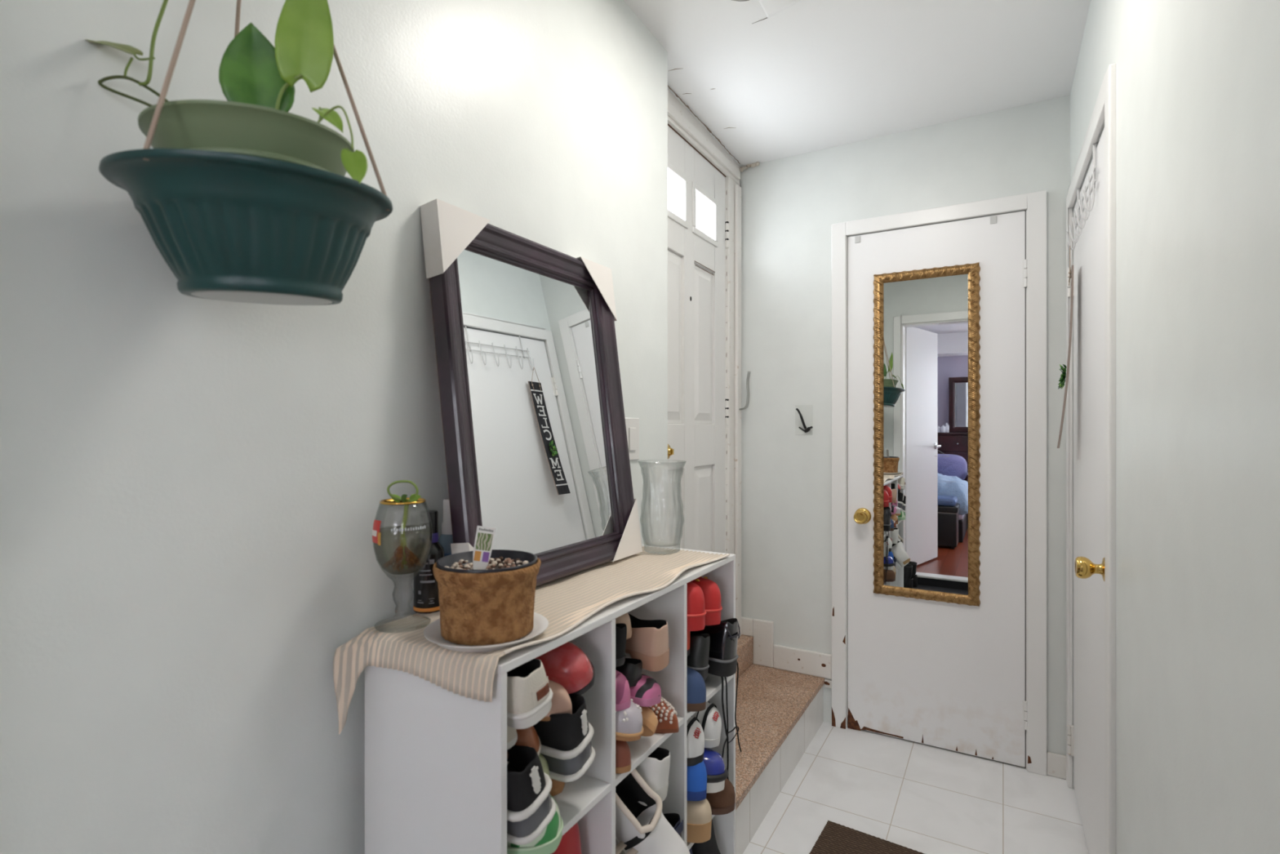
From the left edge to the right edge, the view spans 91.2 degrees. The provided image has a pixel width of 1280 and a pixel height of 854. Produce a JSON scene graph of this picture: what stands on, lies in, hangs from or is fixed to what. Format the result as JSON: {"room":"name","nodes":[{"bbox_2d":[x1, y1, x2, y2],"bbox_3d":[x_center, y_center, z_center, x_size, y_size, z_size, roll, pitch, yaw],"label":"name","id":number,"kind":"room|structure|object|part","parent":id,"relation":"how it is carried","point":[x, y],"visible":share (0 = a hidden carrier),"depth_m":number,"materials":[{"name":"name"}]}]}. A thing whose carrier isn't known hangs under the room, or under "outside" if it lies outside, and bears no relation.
{"room":"entrance hallway","nodes":[
{"label":"entrance hallway","id":0,"kind":"room"},
{"bbox_2d":[137,99,354,176],"bbox_3d":[-0.459,-0.256,0.755,0.218,0.172,0.218,0,4,30],"label":"pot","id":1,"kind":"object","parent":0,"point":[211,125],"depth_m":0.67,"materials":[{"name":"green plastic"}]},
{"bbox_2d":[0,0,667,853],"bbox_3d":[-0.514,-0.085,1.292,0.315,2.830,1.860,0,0,30],"label":"wall","id":2,"kind":"structure","parent":0,"point":[192,489],"depth_m":0.88,"materials":[{"name":"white paint"}]},
{"bbox_2d":[625,417,639,460],"bbox_3d":[-0.025,0.035,1.812,0.010,0.122,0.088,0,0,30],"label":"light switch","id":3,"kind":"object","parent":2,"relation":"attached to","point":[632,424],"visible":0.76,"depth_m":1.81,"materials":[{"name":"white plastic"}]},
{"bbox_2d":[735,684,823,853],"bbox_3d":[0.316,1.167,2.299,0.440,0.165,1.085,0,0,30],"label":"stair riser","id":4,"kind":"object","parent":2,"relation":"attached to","point":[753,810],"depth_m":2.10,"materials":[{"name":"white paint"}]},
{"bbox_3d":[-0.532,-0.750,0.794,0.152,0.090,0.024,0,0,30],"label":"hook","id":5,"kind":"object","parent":2,"relation":"attached to","visible":0},
{"bbox_2d":[98,0,393,305],"bbox_3d":[-0.454,-0.450,0.750,0.294,0.604,0.293,0,0,4],"label":"hanging planter","id":6,"kind":"object","parent":5,"relation":"hanging from","point":[228,226],"visible":1,"depth_m":0.67,"materials":[{"name":"teal plastic"}]},
{"bbox_3d":[-0.477,-0.503,0.685,0.005,0.485,0.151,0,0,5],"label":"cord","id":7,"kind":"part","parent":6,"relation":"part of","materials":[{"name":"beige fabric"}]},
{"bbox_2d":[85,0,368,183],"bbox_3d":[-0.489,-0.398,0.728,0.290,0.465,0.227,0,0,-32],"label":"potted plant","id":8,"kind":"object","parent":6,"relation":"in","point":[257,78],"visible":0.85,"depth_m":0.73,"materials":[{"name":"green plant"}]},
{"bbox_3d":[-0.611,-0.429,0.749,0.010,0.026,0.003,0,0,-15],"label":"stem","id":9,"kind":"part","parent":8,"relation":"part of","materials":[{"name":"green plant"}]},
{"bbox_3d":[-0.593,-0.442,0.748,0.026,0.010,0.003,0,0,-1],"label":"stem","id":10,"kind":"part","parent":8,"relation":"part of","materials":[{"name":"green plant"}]},
{"bbox_3d":[-0.422,-0.379,0.747,0.039,0.084,0.006,0,0,2],"label":"stem","id":11,"kind":"part","parent":8,"relation":"part of","materials":[{"name":"green plant"}]},
{"bbox_3d":[-0.357,-0.344,0.724,0.066,0.058,0.022,0,4,30],"label":"stem","id":12,"kind":"part","parent":8,"relation":"part of","materials":[{"name":"green plant"}]},
{"bbox_3d":[-0.515,-0.515,0.801,0.127,0.462,0.005,0,0,44],"label":"cord","id":13,"kind":"part","parent":6,"relation":"part of","materials":[{"name":"beige fabric"}]},
{"bbox_3d":[-0.455,-0.220,0.755,0.294,0.128,0.294,4,6,30],"label":"pot","id":14,"kind":"part","parent":6,"relation":"part of","materials":[{"name":"teal plastic"}]},
{"bbox_3d":[-0.396,-0.511,0.778,0.160,0.470,0.006,0,0,-15],"label":"cord","id":15,"kind":"part","parent":6,"relation":"part of","materials":[{"name":"brown fabric"}]},
{"bbox_2d":[667,89,740,554],"bbox_3d":[0.137,-0.125,2.510,0.218,2.750,0.900,0,0,30],"label":"wall","id":16,"kind":"structure","parent":0,"point":[731,180],"depth_m":2.75,"materials":[{"name":"white paint"}]},
{"bbox_2d":[667,124,728,552],"bbox_3d":[0.188,-0.080,2.426,0.081,2.034,0.797,0,0,30],"label":"door","id":17,"kind":"structure","parent":16,"relation":"in","point":[698,408],"depth_m":2.49,"materials":[{"name":"white paint"}]},
{"bbox_3d":[0.118,-0.859,2.293,0.008,0.198,0.259,0,0,30],"label":"lite frame","id":18,"kind":"part","parent":17,"relation":"part of","materials":[{"name":"white paint"}]},
{"bbox_3d":[0.267,-0.859,2.549,0.008,0.198,0.246,0,0,30],"label":"lite frame","id":19,"kind":"part","parent":17,"relation":"part of","materials":[{"name":"white paint"}]},
{"bbox_2d":[667,101,741,635],"bbox_3d":[0.231,-0.105,2.447,0.016,2.090,0.885,0,0,30],"label":"trim","id":20,"kind":"structure","parent":16,"relation":"attached to","point":[673,112],"depth_m":2.79,"materials":[{"name":"white wood"}]},
{"bbox_2d":[735,634,753,679],"bbox_3d":[0.164,0.999,2.494,0.282,0.122,0.900,0,0,30],"label":"step","id":21,"kind":"structure","parent":16,"relation":"attached to","point":[745,642],"depth_m":2.73,"materials":[{"name":"beige carpet"}]},
{"bbox_2d":[735,662,824,809],"bbox_3d":[0.318,1.073,2.295,0.447,0.025,1.090,0,0,30],"label":"step","id":22,"kind":"structure","parent":0,"point":[771,702],"depth_m":2.33,"materials":[{"name":"brown carpet"}]},
{"bbox_2d":[623,0,1090,172],"bbox_3d":[0.309,-1.327,1.410,1.720,0.347,2.950,0,0,30],"label":"ceiling","id":23,"kind":"structure","parent":0,"point":[767,80],"depth_m":2.05,"materials":[{"name":"white paint"}]},
{"bbox_2d":[740,94,1070,755],"bbox_3d":[1.033,-0.085,2.609,1.670,2.830,0.170,0,0,30],"label":"wall","id":24,"kind":"structure","parent":0,"point":[790,206],"depth_m":2.67,"materials":[{"name":"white paint"}]},
{"bbox_2d":[738,371,750,409],"bbox_3d":[0.458,-0.135,2.789,0.024,0.221,0.086,0,0,-32],"label":"holder","id":25,"kind":"object","parent":24,"relation":"attached to","point":[748,372],"visible":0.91,"depth_m":2.76,"materials":[{"name":"grey paint"}]},
{"bbox_2d":[741,616,831,688],"bbox_3d":[0.626,0.979,2.736,0.418,0.242,0.018,0,0,30],"label":"baseboard","id":26,"kind":"structure","parent":24,"relation":"attached to","point":[766,653],"depth_m":2.73,"materials":[{"name":"white wood"}]},
{"bbox_2d":[795,404,813,435],"bbox_3d":[0.703,-0.030,2.683,0.071,0.130,0.057,0,0,12],"label":"wall decoration","id":27,"kind":"object","parent":24,"relation":"attached to","point":[803,413],"visible":1,"depth_m":2.69,"materials":[{"name":"black metal"}]},
{"bbox_2d":[831,190,1046,775],"bbox_3d":[1.132,0.200,2.438,0.757,2.100,0.114,0,0,30],"label":"door","id":28,"kind":"structure","parent":24,"relation":"in","point":[971,680],"depth_m":2.39,"materials":[{"name":"white paint"}]},
{"bbox_3d":[0.899,0.365,2.544,0.065,0.065,0.064,0,0,30],"label":"knob","id":29,"kind":"part","parent":28,"relation":"part of","materials":[{"name":"gold metal"}]},
{"bbox_2d":[873,262,980,606],"bbox_3d":[1.111,0.029,2.446,0.384,1.299,0.022,0,0,30],"label":"gilt mirror","id":30,"kind":"object","parent":28,"relation":"attached to","point":[926,327],"visible":1,"depth_m":2.44,"materials":[{"name":"gold metal"}]},
{"bbox_2d":[1046,751,1066,779],"bbox_3d":[1.493,1.209,2.236,0.071,0.082,0.014,0,0,30],"label":"baseboard","id":31,"kind":"structure","parent":24,"relation":"attached to","point":[1055,762],"depth_m":2.23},
{"bbox_2d":[742,721,1088,853],"bbox_3d":[0.395,1.290,1.378,1.300,0.080,2.820,0,0,30],"label":"floor","id":32,"kind":"structure","parent":0,"point":[924,798],"depth_m":2.08,"materials":[{"name":"white tile"}]},
{"bbox_2d":[364,544,735,853],"bbox_3d":[-0.099,0.790,1.318,0.293,0.920,0.878,0,0,30],"label":"shoe shelf","id":33,"kind":"object","parent":32,"relation":"on","point":[436,757],"visible":0.49,"depth_m":0.99,"materials":[{"name":"white laminate"}]},
{"bbox_3d":[-0.316,0.796,0.944,0.293,0.907,0.013,0,0,30],"label":"panel","id":34,"kind":"part","parent":33,"relation":"part of","materials":[{"name":"white plastic"}]},
{"bbox_2d":[333,546,729,734],"bbox_3d":[-0.118,0.398,1.283,0.316,0.169,0.887,0,0,32],"label":"table runner","id":35,"kind":"object","parent":33,"relation":"on","point":[567,602],"visible":0.62,"depth_m":1.00,"materials":[{"name":"beige fabric"}]},
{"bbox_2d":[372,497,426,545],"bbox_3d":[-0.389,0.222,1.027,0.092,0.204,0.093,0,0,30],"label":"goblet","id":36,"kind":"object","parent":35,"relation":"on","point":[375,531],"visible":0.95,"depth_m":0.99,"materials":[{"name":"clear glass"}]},
{"bbox_2d":[382,480,422,570],"bbox_3d":[-0.387,0.159,1.026,0.050,0.144,0.048,0,0,30],"label":"plant cutting","id":37,"kind":"object","parent":36,"relation":"in","point":[403,554],"visible":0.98,"depth_m":1.02,"materials":[{"name":"green plant"}]},
{"bbox_3d":[-0.386,0.172,1.028,0.015,0.107,0.012,0,0,30],"label":"stem","id":38,"kind":"part","parent":37,"relation":"part of","materials":[{"name":"green plant"}]},
{"bbox_2d":[413,510,444,613],"bbox_3d":[-0.376,0.237,1.115,0.053,0.176,0.053,0,0,30],"label":"spray bottle","id":39,"kind":"object","parent":35,"relation":"on","point":[428,550],"visible":0.88,"depth_m":1.09,"materials":[{"name":"black plastic"}]},
{"bbox_2d":[438,498,453,556],"bbox_3d":[-0.358,0.230,1.181,0.046,0.190,0.046,0,0,30],"label":"spray bottle","id":40,"kind":"object","parent":35,"relation":"on","point":[446,539],"visible":0.34,"depth_m":1.17,"materials":[{"name":"blue"}]},
{"bbox_2d":[423,612,548,652],"bbox_3d":[-0.238,0.318,0.979,0.189,0.014,0.189,0,0,30],"label":"saucer","id":41,"kind":"object","parent":35,"relation":"on","point":[432,632],"visible":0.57,"depth_m":0.93,"materials":[{"name":"white ceramic"}]},
{"bbox_2d":[432,549,541,645],"bbox_3d":[-0.239,0.264,0.982,0.164,0.114,0.164,0,0,30],"label":"pot","id":42,"kind":"object","parent":41,"relation":"on","point":[493,605],"visible":0.9,"depth_m":0.92,"materials":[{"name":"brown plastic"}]},
{"bbox_2d":[472,525,496,569],"bbox_3d":[-0.240,0.195,0.967,0.036,0.084,0.018,0,0,-18],"label":"plant tag","id":43,"kind":"object","parent":42,"relation":"on","point":[485,535],"visible":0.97,"depth_m":0.97,"materials":[{"name":"white"}]},
{"bbox_2d":[475,532,493,551],"bbox_3d":[-0.241,0.178,0.969,0.023,0.026,0.001,12,-15,-18],"label":"picture","id":44,"kind":"object","parent":43,"relation":"attached to","point":[484,540],"depth_m":0.97},
{"bbox_2d":[419,198,642,586],"bbox_3d":[-0.201,-0.046,1.379,0.139,0.738,0.586,0,0,30],"label":"framed mirror","id":45,"kind":"object","parent":35,"relation":"on","point":[533,418],"visible":0.8,"depth_m":1.33,"materials":[{"name":"black wood"}]},
{"bbox_2d":[457,248,616,554],"bbox_3d":[-0.211,-0.043,1.385,0.006,0.635,0.480,-8,-4,30],"label":"mirror glass","id":46,"kind":"object","parent":45,"relation":"attached to","point":[545,455],"depth_m":1.36,"materials":[{"name":"silver mirror"}]},
{"bbox_3d":[0.013,0.321,1.234,0.021,0.015,0.822,0,0,30],"label":"hem cord","id":47,"kind":"part","parent":35,"relation":"part of","materials":[{"name":"beige fabric"}]},
{"bbox_2d":[506,794,563,853],"bbox_3d":[-0.231,0.594,1.002,0.254,0.076,0.112,0,0,34],"label":"shoe","id":48,"kind":"object","parent":33,"relation":"on","point":[548,840],"visible":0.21,"depth_m":0.92,"materials":[{"name":"green rubber"}]},
{"bbox_2d":[506,744,555,844],"bbox_3d":[-0.250,0.533,0.983,0.268,0.129,0.120,0,0,29],"label":"shoe","id":49,"kind":"object","parent":48,"relation":"on","point":[531,806],"visible":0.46,"depth_m":0.90,"materials":[{"name":"black fabric"}]},
{"bbox_2d":[506,725,517,749],"bbox_3d":[-0.283,0.443,0.970,0.220,0.052,0.062,0,0,27],"label":"shoe","id":50,"kind":"object","parent":49,"relation":"on","point":[512,735],"visible":0.1,"depth_m":0.92,"materials":[{"name":"beige fabric"}]},
{"bbox_2d":[506,725,541,764],"bbox_3d":[-0.255,0.480,1.023,0.221,0.082,0.073,0,0,28],"label":"shoe","id":51,"kind":"object","parent":49,"relation":"on","point":[528,736],"visible":0.14,"depth_m":0.96,"materials":[{"name":"brown leather"}]},
{"bbox_2d":[538,752,550,777],"bbox_3d":[-0.253,0.542,1.042,0.241,0.064,0.073,0,0,26],"label":"shoe","id":52,"kind":"object","parent":48,"relation":"on","point":[544,762],"visible":0.15,"depth_m":0.99,"materials":[{"name":"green fabric"}]},
{"bbox_2d":[533,694,595,782],"bbox_3d":[-0.201,0.502,1.079,0.269,0.126,0.120,0,0,22],"label":"shoe","id":53,"kind":"object","parent":52,"relation":"on","point":[567,749],"visible":0.45,"depth_m":1.00,"materials":[{"name":"black fabric"}]},
{"bbox_2d":[550,777,564,795],"bbox_3d":[-0.233,0.600,1.134,0.220,0.063,0.087,0,0,28],"label":"shoe","id":54,"kind":"object","parent":33,"relation":"on","point":[557,786],"visible":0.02,"depth_m":1.07,"materials":[{"name":"brown leather"}]},
{"bbox_2d":[551,822,582,853],"bbox_3d":[-0.135,0.790,1.084,0.097,0.263,0.095,0,0,30],"label":"shoe","id":55,"kind":"object","parent":33,"relation":"on","point":[570,842],"visible":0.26,"depth_m":1.07,"materials":[{"name":"red leather"}]},
{"bbox_2d":[615,739,631,773],"bbox_3d":[-0.124,0.599,1.206,0.240,0.065,0.064,0,0,28],"label":"shoe","id":56,"kind":"object","parent":33,"relation":"on","point":[623,756],"visible":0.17,"depth_m":1.14,"materials":[{"name":"brown leather"}]},
{"bbox_2d":[615,698,643,741],"bbox_3d":[-0.106,0.531,1.203,0.244,0.087,0.087,0,0,24],"label":"shoe","id":57,"kind":"object","parent":56,"relation":"on","point":[628,722],"visible":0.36,"depth_m":1.14,"materials":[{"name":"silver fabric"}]},
{"bbox_2d":[640,706,657,736],"bbox_3d":[-0.072,0.576,1.281,0.240,0.080,0.071,0,0,30],"label":"shoe","id":58,"kind":"object","parent":33,"relation":"on","point":[650,721],"visible":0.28,"depth_m":1.22,"materials":[{"name":"brown leather"}]},
{"bbox_2d":[629,673,661,706],"bbox_3d":[-0.078,0.519,1.284,0.241,0.073,0.099,0,0,24],"label":"shoe","id":59,"kind":"object","parent":58,"relation":"on","point":[646,692],"visible":0.32,"depth_m":1.22,"materials":[{"name":"pink fabric"}]},
{"bbox_2d":[615,768,689,853],"bbox_3d":[-0.011,0.757,1.203,0.227,0.266,0.129,0,0,3],"label":"shoe","id":60,"kind":"object","parent":33,"relation":"on","point":[644,828],"visible":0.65,"depth_m":1.18,"materials":[{"name":"white leather"}]},
{"bbox_2d":[648,697,679,733],"bbox_3d":[-0.017,0.602,1.365,0.240,0.065,0.087,0,0,41],"label":"shoe","id":61,"kind":"object","parent":33,"relation":"on","point":[668,722],"visible":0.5,"depth_m":1.29,"materials":[{"name":"brown leather"}]},
{"bbox_2d":[662,813,683,837],"bbox_3d":[-0.027,0.870,1.359,0.254,0.107,0.103,0,0,31],"label":"shoe","id":62,"kind":"object","parent":33,"relation":"on","point":[674,820],"visible":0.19,"depth_m":1.32,"materials":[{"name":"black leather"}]},
{"bbox_3d":[-0.076,0.773,1.383,0.240,0.078,0.097,0,0,34],"label":"shoe","id":63,"kind":"object","parent":62,"relation":"on","visible":0},
{"bbox_2d":[635,746,670,805],"bbox_3d":[-0.050,0.692,1.310,0.257,0.095,0.103,0,0,33],"label":"shoe","id":64,"kind":"object","parent":63,"relation":"on","point":[654,769],"visible":0.25,"depth_m":1.22,"materials":[{"name":"white leather"}]},
{"bbox_2d":[686,666,706,711],"bbox_3d":[0.035,0.582,1.456,0.251,0.098,0.076,0,0,25],"label":"shoe","id":65,"kind":"object","parent":33,"relation":"on","point":[695,685],"visible":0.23,"depth_m":1.39,"materials":[{"name":"blue fabric"}]},
{"bbox_2d":[686,633,710,679],"bbox_3d":[0.044,0.533,1.507,0.256,0.104,0.087,0,0,36],"label":"shoe","id":66,"kind":"object","parent":65,"relation":"on","point":[697,660],"visible":0.24,"depth_m":1.44,"materials":[{"name":"black leather"}]},
{"bbox_2d":[686,798,711,842],"bbox_3d":[0.048,0.870,1.456,0.252,0.099,0.082,0,0,28],"label":"shoe","id":67,"kind":"object","parent":33,"relation":"on","point":[699,813],"visible":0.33,"depth_m":1.39,"materials":[{"name":"beige leather"}]},
{"bbox_2d":[686,760,706,800],"bbox_3d":[0.036,0.782,1.458,0.251,0.106,0.082,0,0,24],"label":"shoe","id":68,"kind":"object","parent":67,"relation":"on","point":[696,775],"visible":0.18,"depth_m":1.39,"materials":[{"name":"blue fabric"}]},
{"bbox_2d":[686,715,704,766],"bbox_3d":[0.032,0.702,1.470,0.253,0.110,0.102,0,0,25],"label":"shoe","id":69,"kind":"object","parent":68,"relation":"on","point":[695,732],"visible":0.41,"depth_m":1.40,"materials":[{"name":"white leather"}]},
{"bbox_2d":[691,819,720,853],"bbox_3d":[0.156,1.080,1.579,0.120,0.265,0.122,0,0,30],"label":"shoe","id":70,"kind":"object","parent":33,"relation":"on","point":[709,846],"visible":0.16,"depth_m":1.54,"materials":[{"name":"black"}]},
{"bbox_2d":[690,617,741,788],"bbox_3d":[0.127,0.696,1.609,0.271,0.443,0.124,0,0,25],"label":"shoe","id":71,"kind":"object","parent":33,"relation":"on","point":[723,656],"visible":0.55,"depth_m":1.53,"materials":[{"name":"black"}]},
{"bbox_3d":[0.118,0.796,1.692,0.293,0.907,0.013,0,0,30],"label":"panel","id":72,"kind":"part","parent":33,"relation":"part of","materials":[{"name":"white plastic"}]},
{"bbox_2d":[706,778,735,814],"bbox_3d":[0.111,0.869,1.539,0.251,0.082,0.110,0,0,25],"label":"shoe","id":73,"kind":"object","parent":33,"relation":"on","point":[723,802],"visible":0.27,"depth_m":1.47,"materials":[{"name":"brown fabric"}]},
{"bbox_2d":[702,747,728,792],"bbox_3d":[0.089,0.804,1.521,0.259,0.095,0.112,0,0,26],"label":"shoe","id":74,"kind":"object","parent":73,"relation":"on","point":[717,771],"visible":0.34,"depth_m":1.46,"materials":[{"name":"blue fabric"}]},
{"bbox_2d":[692,700,721,747],"bbox_3d":[0.080,0.711,1.560,0.254,0.112,0.103,0,0,23],"label":"shoe","id":75,"kind":"object","parent":74,"relation":"on","point":[709,718],"visible":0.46,"depth_m":1.49,"materials":[{"name":"white leather"}]},
{"bbox_3d":[-0.117,0.872,1.207,0.250,0.082,0.074,5,2,28],"label":"shoe","id":76,"kind":"object","parent":33,"relation":"on","visible":0},
{"bbox_2d":[615,840,638,853],"bbox_3d":[-0.100,0.805,1.206,0.241,0.065,0.088,0,0,35],"label":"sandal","id":77,"kind":"object","parent":76,"relation":"on","point":[620,846],"visible":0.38,"depth_m":1.16,"materials":[{"name":"beige"}]},
{"bbox_2d":[808,820,924,853],"bbox_3d":[0.739,1.245,1.633,0.620,0.008,0.420,0,0,33],"label":"door mat","id":78,"kind":"object","parent":32,"relation":"on","point":[834,838],"visible":1,"depth_m":1.86,"materials":[{"name":"brown fabric"}]},
{"bbox_2d":[1070,0,1279,853],"bbox_3d":[0.987,-0.085,1.059,0.200,2.830,2.760,0,0,29],"label":"wall","id":79,"kind":"structure","parent":0,"point":[1197,82],"depth_m":0.85,"materials":[{"name":"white paint"}]},
{"bbox_2d":[1066,62,1115,853],"bbox_3d":[1.287,0.216,1.808,0.112,2.068,0.936,0,0,29],"label":"door","id":80,"kind":"structure","parent":79,"relation":"in","point":[1091,399],"depth_m":1.69,"materials":[{"name":"white paint"}]},
{"bbox_2d":[1066,142,1098,249],"bbox_3d":[1.302,-0.666,1.829,0.059,0.188,0.450,0,0,29],"label":"hook rack","id":81,"kind":"object","parent":80,"relation":"attached to","point":[1077,216],"visible":0.99,"depth_m":1.80,"materials":[{"name":"white metal"}]},
{"bbox_2d":[1057,245,1073,448],"bbox_3d":[1.376,-0.261,2.026,0.044,0.657,0.102,0,0,34],"label":"welcome sign","id":82,"kind":"object","parent":81,"relation":"hanging from","point":[1064,375],"visible":1,"depth_m":1.99,"materials":[{"name":"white wood"}]},
{"bbox_3d":[1.381,-0.540,2.009,0.005,0.099,0.045,0,0,34],"label":"cord","id":83,"kind":"part","parent":82,"relation":"part of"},
{"bbox_3d":[1.299,-0.677,1.830,0.005,0.004,0.450,0,0,29],"label":"rail","id":84,"kind":"part","parent":81,"relation":"part of","materials":[{"name":"white metal"}]},
{"bbox_3d":[1.299,-0.642,1.830,0.005,0.004,0.450,0,0,29],"label":"rail","id":85,"kind":"part","parent":81,"relation":"part of","materials":[{"name":"white metal"}]},
{"bbox_3d":[1.102,0.345,1.528,0.064,0.065,0.065,0,0,29],"label":"knob","id":86,"kind":"part","parent":80,"relation":"part of","materials":[{"name":"gold metal"}]}
]}

